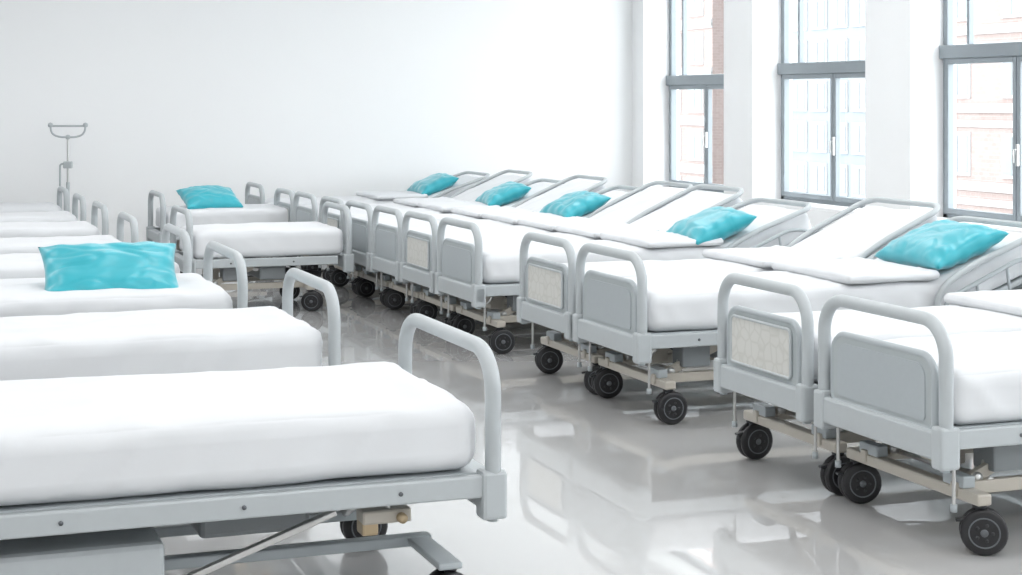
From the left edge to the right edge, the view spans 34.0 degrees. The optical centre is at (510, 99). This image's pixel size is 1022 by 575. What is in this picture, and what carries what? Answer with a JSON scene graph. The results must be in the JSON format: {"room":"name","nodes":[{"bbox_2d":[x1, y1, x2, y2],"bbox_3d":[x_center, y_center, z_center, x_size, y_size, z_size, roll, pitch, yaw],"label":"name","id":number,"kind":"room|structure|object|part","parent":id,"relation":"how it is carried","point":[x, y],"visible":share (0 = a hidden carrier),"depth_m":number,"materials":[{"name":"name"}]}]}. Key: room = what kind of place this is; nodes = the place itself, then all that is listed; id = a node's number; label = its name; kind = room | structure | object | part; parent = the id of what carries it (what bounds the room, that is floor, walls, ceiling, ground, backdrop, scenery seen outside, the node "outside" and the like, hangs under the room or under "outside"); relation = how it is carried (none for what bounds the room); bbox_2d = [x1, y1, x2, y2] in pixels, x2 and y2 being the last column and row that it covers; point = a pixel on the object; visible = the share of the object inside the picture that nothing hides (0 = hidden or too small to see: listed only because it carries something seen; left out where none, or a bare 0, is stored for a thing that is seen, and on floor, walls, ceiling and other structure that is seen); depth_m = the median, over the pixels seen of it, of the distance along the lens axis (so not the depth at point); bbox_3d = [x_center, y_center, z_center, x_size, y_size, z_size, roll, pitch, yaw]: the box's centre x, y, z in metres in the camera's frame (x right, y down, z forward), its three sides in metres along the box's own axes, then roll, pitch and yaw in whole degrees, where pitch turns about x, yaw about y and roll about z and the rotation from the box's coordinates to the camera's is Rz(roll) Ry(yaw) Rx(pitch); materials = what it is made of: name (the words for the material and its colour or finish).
{"room":"hospital room","nodes":[
{"label":"hospital room","id":0,"kind":"room"},
{"bbox_2d":[0,0,631,242],"bbox_3d":[-4.717,-0.350,19.957,14.470,4.400,0.200,0,0,-20],"label":"wall","id":1,"kind":"structure","parent":0,"point":[319,98],"depth_m":20.64,"materials":[{"name":"white paint"}]},
{"bbox_2d":[160,256,1021,574],"bbox_3d":[-0.630,1.900,8.968,14.470,0.100,23.650,0,0,-20],"label":"floor","id":2,"kind":"structure","parent":0,"point":[597,485],"depth_m":7.69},
{"bbox_2d":[0,186,68,211],"bbox_3d":[-6.362,1.367,18.035,3.046,0.965,0.910,0,0,-20],"label":"hospital bed","id":3,"kind":"object","parent":2,"relation":"on","point":[44,206],"visible":0.12,"depth_m":18.16,"materials":[{"name":"white fabric"}]},
{"bbox_3d":[-6.304,1.152,18.060,2.768,0.474,0.814,0,0,-20],"label":"mattress","id":4,"kind":"part","parent":3,"relation":"part of","materials":[{"name":"white fabric"}]},
{"bbox_3d":[-4.981,1.254,18.552,0.095,0.571,0.850,0,0,-20],"label":"footboard","id":5,"kind":"part","parent":3,"relation":"part of","materials":[{"name":"grey plastic"}]},
{"bbox_2d":[0,193,85,221],"bbox_3d":[-5.769,1.361,16.442,3.046,0.977,0.910,0,0,-20],"label":"hospital bed","id":6,"kind":"object","parent":2,"relation":"on","point":[49,216],"visible":0.1,"depth_m":16.57,"materials":[{"name":"white fabric"}]},
{"bbox_3d":[-5.711,1.143,16.466,2.763,0.477,0.808,0,0,-20],"label":"mattress","id":7,"kind":"part","parent":6,"relation":"part of","materials":[{"name":"white fabric"}]},
{"bbox_3d":[-4.388,1.247,16.959,0.095,0.578,0.850,0,0,-20],"label":"footboard","id":8,"kind":"part","parent":6,"relation":"part of","materials":[{"name":"grey plastic"}]},
{"bbox_2d":[0,201,108,237],"bbox_3d":[-5.151,1.350,14.778,3.046,0.999,0.964,0,0,-20],"label":"hospital bed","id":9,"kind":"object","parent":2,"relation":"on","point":[26,228],"visible":0.19,"depth_m":14.86,"materials":[{"name":"white fabric"}]},
{"bbox_3d":[-5.093,1.128,14.803,2.768,0.490,0.862,0,0,-20],"label":"mattress","id":10,"kind":"part","parent":9,"relation":"part of","materials":[{"name":"white fabric"}]},
{"bbox_3d":[-3.770,1.234,15.295,0.095,0.590,0.900,0,0,-20],"label":"footboard","id":11,"kind":"part","parent":9,"relation":"part of","materials":[{"name":"grey plastic"}]},
{"bbox_2d":[48,122,87,211],"bbox_3d":[-5.098,1.055,19.326,0.590,1.590,0.616,0,0,-3],"label":"stand","id":12,"kind":"object","parent":2,"relation":"on","point":[67,164],"visible":0.48,"depth_m":19.31,"materials":[{"name":"metal"}]},
{"bbox_2d":[0,212,138,253],"bbox_3d":[-4.471,1.338,12.923,3.046,1.023,1.017,0,0,-20],"label":"hospital bed","id":13,"kind":"object","parent":2,"relation":"on","point":[15,244],"visible":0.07,"depth_m":13.09,"materials":[{"name":"white fabric"}]},
{"bbox_3d":[-4.414,1.110,12.948,2.763,0.499,0.903,0,0,-20],"label":"mattress","id":14,"kind":"part","parent":13,"relation":"part of","materials":[{"name":"white fabric"}]},
{"bbox_3d":[-3.091,1.219,13.441,0.095,0.604,0.950,0,0,-20],"label":"footboard","id":15,"kind":"part","parent":13,"relation":"part of","materials":[{"name":"grey plastic"}]},
{"bbox_2d":[0,223,191,278],"bbox_3d":[-3.758,1.328,11.321,3.046,1.044,1.124,0,0,-20],"label":"hospital bed","id":16,"kind":"object","parent":2,"relation":"on","point":[13,265],"visible":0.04,"depth_m":11.35,"materials":[{"name":"white fabric"}]},
{"bbox_3d":[-3.701,1.095,11.346,2.768,0.512,1.006,0,0,-20],"label":"mattress","id":17,"kind":"part","parent":16,"relation":"part of","materials":[{"name":"white fabric"}]},
{"bbox_3d":[-2.378,1.206,11.839,0.095,0.617,1.050,0,0,-20],"label":"footboard","id":18,"kind":"part","parent":16,"relation":"part of","materials":[{"name":"grey plastic"}]},
{"bbox_2d":[0,241,247,316],"bbox_3d":[-3.102,1.316,9.499,3.047,1.068,1.263,0,0,-20],"label":"hospital bed","id":19,"kind":"object","parent":2,"relation":"on","point":[18,296],"visible":0.15,"depth_m":9.39,"materials":[{"name":"white fabric"}]},
{"bbox_2d":[38,241,178,291],"bbox_3d":[-2.319,1.007,9.679,0.800,0.346,0.408,0,0,-18],"label":"pillow","id":20,"kind":"object","parent":19,"relation":"on","point":[144,264],"visible":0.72,"depth_m":9.61,"materials":[{"name":"teal fabric"}]},
{"bbox_3d":[-3.045,1.077,9.525,2.763,0.521,1.121,0,0,-20],"label":"mattress","id":21,"kind":"part","parent":19,"relation":"part of","materials":[{"name":"white fabric"}]},
{"bbox_3d":[-1.722,1.191,10.018,0.095,0.631,1.180,0,0,-20],"label":"footboard","id":22,"kind":"part","parent":19,"relation":"part of","materials":[{"name":"grey plastic"}]},
{"bbox_2d":[0,268,340,380],"bbox_3d":[-2.391,1.313,7.844,3.046,1.073,1.135,0,0,-20],"label":"hospital bed","id":23,"kind":"object","parent":2,"relation":"on","point":[155,341],"visible":0.46,"depth_m":7.75,"materials":[{"name":"white fabric"}]},
{"bbox_3d":[-2.333,1.074,7.870,2.768,0.526,1.015,0,0,-20],"label":"mattress","id":24,"kind":"part","parent":23,"relation":"part of","materials":[{"name":"white fabric"}]},
{"bbox_3d":[-1.010,1.188,8.362,0.095,0.634,1.060,0,0,-20],"label":"footboard","id":25,"kind":"part","parent":23,"relation":"part of","materials":[{"name":"grey plastic"}]},
{"bbox_2d":[146,188,295,272],"bbox_3d":[-3.111,1.412,18.007,1.490,0.877,1.011,0,0,-20],"label":"hospital bed","id":26,"kind":"object","parent":2,"relation":"on","point":[250,213],"visible":0.26,"depth_m":17.66,"materials":[{"name":"white fabric"}]},
{"bbox_3d":[-3.769,1.257,17.776,0.095,0.568,0.950,0,0,-20],"label":"headboard","id":27,"kind":"part","parent":26,"relation":"part of","materials":[{"name":"grey plastic"}]},
{"bbox_3d":[-3.144,1.427,18.009,1.260,0.076,0.934,0,0,-20],"label":"frame","id":28,"kind":"part","parent":26,"relation":"part of","materials":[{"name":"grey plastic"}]},
{"bbox_2d":[176,185,242,208],"bbox_3d":[-3.238,1.060,17.947,0.620,0.278,0.470,0,0,-26],"label":"pillow","id":29,"kind":"object","parent":26,"relation":"on","point":[207,196],"visible":0.85,"depth_m":17.82,"materials":[{"name":"teal fabric"}]},
{"bbox_3d":[-3.117,1.267,18.018,1.329,0.247,0.902,0,0,-20],"label":"mattress","id":30,"kind":"part","parent":26,"relation":"part of","materials":[{"name":"white fabric"}]},
{"bbox_2d":[0,313,506,574],"bbox_3d":[-1.636,1.313,5.958,3.047,1.073,1.242,0,0,-20],"label":"hospital bed","id":31,"kind":"object","parent":2,"relation":"on","point":[95,471],"visible":1,"depth_m":5.77,"materials":[{"name":"white fabric"}]},
{"bbox_3d":[-1.579,1.074,5.984,2.763,0.523,1.102,0,0,-20],"label":"mattress","id":32,"kind":"part","parent":31,"relation":"part of","materials":[{"name":"white fabric"}]},
{"bbox_3d":[-1.608,1.377,5.974,2.810,0.085,1.140,0,0,-20],"label":"frame","id":33,"kind":"part","parent":31,"relation":"part of","materials":[{"name":"grey plastic"}]},
{"bbox_3d":[-0.256,1.188,6.477,0.095,0.634,1.160,0,0,-20],"label":"footboard","id":34,"kind":"part","parent":31,"relation":"part of","materials":[{"name":"grey plastic"}]},
{"bbox_2d":[170,201,353,310],"bbox_3d":[-2.240,1.394,14.917,1.490,0.911,1.011,0,0,-20],"label":"hospital bed","id":35,"kind":"object","parent":2,"relation":"on","point":[323,243],"visible":0.63,"depth_m":14.59,"materials":[{"name":"white fabric"}]},
{"bbox_3d":[-2.898,1.234,14.686,0.095,0.590,0.950,0,0,-20],"label":"headboard","id":36,"kind":"part","parent":35,"relation":"part of","materials":[{"name":"grey plastic"}]},
{"bbox_3d":[-2.272,1.410,14.918,1.260,0.079,0.934,0,0,-20],"label":"frame","id":37,"kind":"part","parent":35,"relation":"part of","materials":[{"name":"grey plastic"}]},
{"bbox_3d":[-2.245,1.244,14.928,1.329,0.256,0.902,0,0,-20],"label":"mattress","id":38,"kind":"part","parent":35,"relation":"part of","materials":[{"name":"white fabric"}]},
{"bbox_3d":[-1.590,1.234,15.172,0.095,0.590,0.950,0,0,-20],"label":"footboard","id":39,"kind":"part","parent":35,"relation":"part of","materials":[{"name":"grey plastic"}]},
{"bbox_2d":[245,171,489,257],"bbox_3d":[-1.612,1.367,20.049,3.044,0.966,0.988,0,0,-20],"label":"hospital bed","id":40,"kind":"object","parent":2,"relation":"on","point":[372,197],"visible":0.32,"depth_m":19.83,"materials":[{"name":"white fabric"}]},
{"bbox_3d":[-2.987,1.331,19.544,0.114,0.724,0.920,0,0,-20],"label":"footboard","id":41,"kind":"part","parent":40,"relation":"part of","materials":[{"name":"grey plastic"}]},
{"bbox_3d":[-1.670,1.159,20.035,2.766,0.455,0.875,0,0,-20],"label":"mattress","id":42,"kind":"part","parent":40,"relation":"part of","materials":[{"name":"white fabric"}]},
{"bbox_2d":[407,173,458,195],"bbox_3d":[-0.957,1.030,20.299,0.471,0.282,0.771,0,0,-18],"label":"pillow","id":43,"kind":"object","parent":40,"relation":"on","point":[434,183],"visible":0.91,"depth_m":20.02,"materials":[{"name":"teal fabric"}]},
{"bbox_2d":[274,169,532,268],"bbox_3d":[-1.064,1.325,18.574,3.044,1.048,0.933,0,0,-20],"label":"hospital bed","id":44,"kind":"object","parent":2,"relation":"on","point":[470,193],"visible":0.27,"depth_m":18.64,"materials":[{"name":"white fabric"}]},
{"bbox_3d":[-2.437,1.327,18.063,0.114,0.730,0.880,0,0,-20],"label":"footboard","id":45,"kind":"part","parent":44,"relation":"part of","materials":[{"name":"grey plastic"}]},
{"bbox_3d":[-1.137,1.119,18.547,2.728,0.531,0.837,0,0,-20],"label":"mattress","id":46,"kind":"part","parent":44,"relation":"part of","materials":[{"name":"white fabric"}]},
{"bbox_2d":[293,178,560,283],"bbox_3d":[-0.730,1.357,17.678,3.057,0.985,0.990,0,0,-20],"label":"hospital bed","id":47,"kind":"object","parent":2,"relation":"on","point":[300,213],"visible":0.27,"depth_m":17.43,"materials":[{"name":"white fabric"}]},
{"bbox_3d":[-2.106,1.320,17.173,0.114,0.738,0.900,0,0,-20],"label":"footboard","id":48,"kind":"part","parent":47,"relation":"part of","materials":[{"name":"grey plastic"}]},
{"bbox_3d":[-0.789,1.145,17.663,2.766,0.464,0.856,0,0,-20],"label":"mattress","id":49,"kind":"part","parent":47,"relation":"part of","materials":[{"name":"white fabric"}]},
{"bbox_2d":[475,181,530,206],"bbox_3d":[-0.092,1.020,17.922,0.471,0.280,0.771,0,0,-13],"label":"pillow","id":50,"kind":"object","parent":47,"relation":"on","point":[506,193],"visible":0.91,"depth_m":17.63,"materials":[{"name":"teal fabric"}]},
{"bbox_2d":[319,175,607,294],"bbox_3d":[-0.337,1.312,16.619,3.044,1.075,0.946,0,0,-20],"label":"hospital bed","id":51,"kind":"object","parent":2,"relation":"on","point":[535,202],"visible":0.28,"depth_m":16.59,"materials":[{"name":"white fabric"}]},
{"bbox_3d":[-1.712,1.313,16.114,0.114,0.748,0.880,0,0,-20],"label":"footboard","id":52,"kind":"part","parent":51,"relation":"part of","materials":[{"name":"grey plastic"}]},
{"bbox_3d":[-0.412,1.100,16.598,2.728,0.545,0.837,0,0,-20],"label":"mattress","id":53,"kind":"part","parent":51,"relation":"part of","materials":[{"name":"white fabric"}]},
{"bbox_2d":[341,185,646,306],"bbox_3d":[-0.004,1.345,15.725,3.044,1.010,0.976,0,0,-20],"label":"hospital bed","id":54,"kind":"object","parent":2,"relation":"on","point":[365,286],"visible":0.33,"depth_m":15.38,"materials":[{"name":"white fabric"}]},
{"bbox_3d":[-1.377,1.307,15.214,0.114,0.757,0.920,0,0,-20],"label":"footboard","id":55,"kind":"part","parent":54,"relation":"part of","materials":[{"name":"grey plastic"}]},
{"bbox_3d":[-0.060,1.127,15.704,2.766,0.476,0.875,0,0,-20],"label":"mattress","id":56,"kind":"part","parent":54,"relation":"part of","materials":[{"name":"white fabric"}]},
{"bbox_2d":[540,191,610,216],"bbox_3d":[0.601,1.010,15.950,0.471,0.280,0.771,0,0,-19],"label":"pillow","id":57,"kind":"object","parent":54,"relation":"on","point":[578,203],"visible":0.83,"depth_m":15.69,"materials":[{"name":"teal fabric"}]},
{"bbox_2d":[370,181,692,313],"bbox_3d":[0.329,1.300,14.829,3.056,1.100,0.946,0,0,-20],"label":"hospital bed","id":58,"kind":"object","parent":2,"relation":"on","point":[386,255],"visible":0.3,"depth_m":14.67,"materials":[{"name":"white fabric"}]},
{"bbox_3d":[-1.046,1.301,14.324,0.114,0.765,0.860,0,0,-20],"label":"footboard","id":59,"kind":"part","parent":58,"relation":"part of","materials":[{"name":"grey plastic"}]},
{"bbox_3d":[0.254,1.083,14.808,2.728,0.557,0.818,0,0,-20],"label":"mattress","id":60,"kind":"part","parent":58,"relation":"part of","materials":[{"name":"white fabric"}]},
{"bbox_2d":[399,184,744,324],"bbox_3d":[0.653,1.294,13.957,3.044,1.111,0.946,0,0,-20],"label":"hospital bed","id":61,"kind":"object","parent":2,"relation":"on","point":[418,265],"visible":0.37,"depth_m":13.81,"materials":[{"name":"white fabric"}]},
{"bbox_3d":[-0.722,1.295,13.452,0.114,0.773,0.880,0,0,-20],"label":"footboard","id":62,"kind":"part","parent":61,"relation":"part of","materials":[{"name":"grey plastic"}]},
{"bbox_3d":[0.579,1.074,13.937,2.730,0.562,0.841,0,0,-20],"label":"mattress","id":63,"kind":"part","parent":61,"relation":"part of","materials":[{"name":"white fabric"}]},
{"bbox_2d":[435,197,823,353],"bbox_3d":[0.995,1.328,13.039,3.044,1.044,1.007,0,0,-20],"label":"hospital bed","id":64,"kind":"object","parent":2,"relation":"on","point":[486,275],"visible":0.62,"depth_m":12.64,"materials":[{"name":"white fabric"}]},
{"bbox_3d":[-0.379,1.288,12.529,0.114,0.782,0.950,0,0,-20],"label":"footboard","id":65,"kind":"part","parent":64,"relation":"part of","materials":[{"name":"grey plastic"}]},
{"bbox_3d":[0.965,1.390,13.028,2.810,0.083,0.934,0,0,-20],"label":"frame","id":66,"kind":"part","parent":64,"relation":"part of","materials":[{"name":"grey plastic"}]},
{"bbox_3d":[0.937,1.103,13.018,2.768,0.495,0.903,0,0,-20],"label":"mattress","id":67,"kind":"part","parent":64,"relation":"part of","materials":[{"name":"white fabric"}]},
{"bbox_2d":[666,206,757,244],"bbox_3d":[1.555,0.993,13.141,0.501,0.300,0.820,0,0,-14],"label":"pillow","id":68,"kind":"object","parent":64,"relation":"on","point":[712,223],"visible":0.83,"depth_m":12.85,"materials":[{"name":"teal fabric"}]},
{"bbox_2d":[517,197,939,394],"bbox_3d":[1.622,1.276,11.351,3.058,1.148,1.012,0,0,-20],"label":"hospital bed","id":69,"kind":"object","parent":2,"relation":"on","point":[547,288],"visible":0.48,"depth_m":11.18,"materials":[{"name":"grey plastic"}]},
{"bbox_3d":[0.247,1.277,10.846,0.114,0.798,0.920,0,0,-20],"label":"footboard","id":70,"kind":"part","parent":69,"relation":"part of","materials":[{"name":"grey plastic"}]},
{"bbox_3d":[1.548,1.049,11.331,2.730,0.580,0.879,0,0,-20],"label":"mattress","id":71,"kind":"part","parent":69,"relation":"part of","materials":[{"name":"white fabric"}]},
{"bbox_2d":[572,216,1021,424],"bbox_3d":[1.973,1.313,10.409,3.044,1.073,1.042,0,0,-20],"label":"hospital bed","id":72,"kind":"object","parent":2,"relation":"on","point":[644,318],"visible":0.58,"depth_m":9.96,"materials":[{"name":"grey plastic"}]},
{"bbox_3d":[0.597,1.273,9.904,0.114,0.804,0.970,0,0,-20],"label":"footboard","id":73,"kind":"part","parent":72,"relation":"part of","materials":[{"name":"grey plastic"}]},
{"bbox_3d":[1.941,1.377,10.404,2.810,0.085,0.954,0,0,-20],"label":"frame","id":74,"kind":"part","parent":72,"relation":"part of","materials":[{"name":"grey plastic"}]},
{"bbox_3d":[1.913,1.082,10.394,2.768,0.508,0.922,0,0,-20],"label":"mattress","id":75,"kind":"part","parent":72,"relation":"part of","materials":[{"name":"white fabric"}]},
{"bbox_2d":[875,219,1009,270],"bbox_3d":[2.716,0.919,10.585,0.501,0.298,0.820,0,0,-16],"label":"pillow","id":76,"kind":"object","parent":72,"relation":"on","point":[938,245],"visible":0.97,"depth_m":10.35,"materials":[{"name":"teal fabric"}]},
{"bbox_3d":[3.344,1.333,10.925,0.114,0.684,0.970,0,0,-20],"label":"headboard","id":77,"kind":"part","parent":72,"relation":"part of","materials":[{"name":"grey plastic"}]},
{"bbox_2d":[714,273,1021,495],"bbox_3d":[2.617,1.272,8.676,3.044,1.155,0.954,0,0,-20],"label":"hospital bed","id":78,"kind":"object","parent":2,"relation":"on","point":[771,358],"visible":0.6,"depth_m":8.19,"materials":[{"name":"grey plastic"}]},
{"bbox_3d":[1.244,1.273,8.166,0.114,0.804,0.900,0,0,-20],"label":"footboard","id":79,"kind":"part","parent":78,"relation":"part of","materials":[{"name":"grey plastic"}]},
{"bbox_3d":[2.545,1.043,8.650,2.730,0.584,0.860,0,0,-20],"label":"mattress","id":80,"kind":"part","parent":78,"relation":"part of","materials":[{"name":"white fabric"}]},
{"bbox_2d":[814,294,1021,555],"bbox_3d":[2.982,1.272,7.695,3.060,1.156,1.100,0,0,-20],"label":"hospital bed","id":81,"kind":"object","parent":2,"relation":"on","point":[940,398],"visible":1,"depth_m":6.99,"materials":[{"name":"grey plastic"}]},
{"bbox_3d":[1.606,1.273,7.191,0.114,0.804,1.000,0,0,-20],"label":"footboard","id":82,"kind":"part","parent":81,"relation":"part of","materials":[{"name":"grey plastic"}]},
{"bbox_3d":[2.906,1.044,7.675,2.728,0.586,0.951,0,0,-20],"label":"mattress","id":83,"kind":"part","parent":81,"relation":"part of","materials":[{"name":"white fabric"}]},
{"bbox_3d":[2.950,1.377,7.690,2.810,0.085,0.983,0,0,-20],"label":"frame","id":84,"kind":"part","parent":81,"relation":"part of","materials":[{"name":"grey plastic"}]},
{"bbox_2d":[632,0,955,228],"bbox_3d":[5.907,-0.350,11.399,0.520,4.400,23.250,0,0,-20],"label":"wall","id":85,"kind":"structure","parent":0,"point":[904,68],"depth_m":19.14,"materials":[{"name":"white paint"}]},
{"bbox_2d":[648,0,723,192],"bbox_3d":[2.346,-0.540,20.904,0.430,3.420,2.250,0,0,-20],"label":"window","id":86,"kind":"structure","parent":85,"relation":"in","point":[675,82],"depth_m":21.62,"materials":[{"name":"white paint"}]},
{"bbox_2d":[758,0,864,213],"bbox_3d":[3.394,-0.540,18.087,0.430,3.420,2.360,0,0,-20],"label":"window","id":87,"kind":"structure","parent":85,"relation":"in","point":[832,70],"depth_m":18.48,"materials":[{"name":"white paint"}]},
{"bbox_2d":[937,0,1021,232],"bbox_3d":[4.492,-0.540,15.134,0.430,3.420,2.340,0,0,-20],"label":"window","id":88,"kind":"structure","parent":85,"relation":"in","point":[951,54],"depth_m":15.88,"materials":[{"name":"white paint"}]},
{"label":"outside","id":89,"kind":"structure","parent":0,"visible":0},
{"bbox_3d":[43.591,7.950,69.555,109.800,0.200,180.000,0,0,-20],"label":"paving","id":90,"kind":"object","parent":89,"visible":0},
{"bbox_2d":[679,0,723,184],"bbox_3d":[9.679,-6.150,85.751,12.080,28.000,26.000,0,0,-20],"label":"window pane","id":91,"kind":"structure","parent":90,"relation":"on","point":[705,18],"depth_m":72.49,"materials":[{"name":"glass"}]},
{"bbox_2d":[792,0,864,198],"bbox_3d":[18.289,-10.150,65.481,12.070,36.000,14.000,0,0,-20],"label":"window pane","id":92,"kind":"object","parent":90,"relation":"on","point":[834,30],"visible":0.24,"depth_m":64.60,"materials":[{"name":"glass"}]},
{"bbox_2d":[956,0,1021,213],"bbox_3d":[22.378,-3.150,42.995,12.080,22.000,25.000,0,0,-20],"label":"window pane","id":93,"kind":"structure","parent":90,"relation":"on","point":[984,91],"depth_m":48.75,"materials":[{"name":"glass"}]}
]}

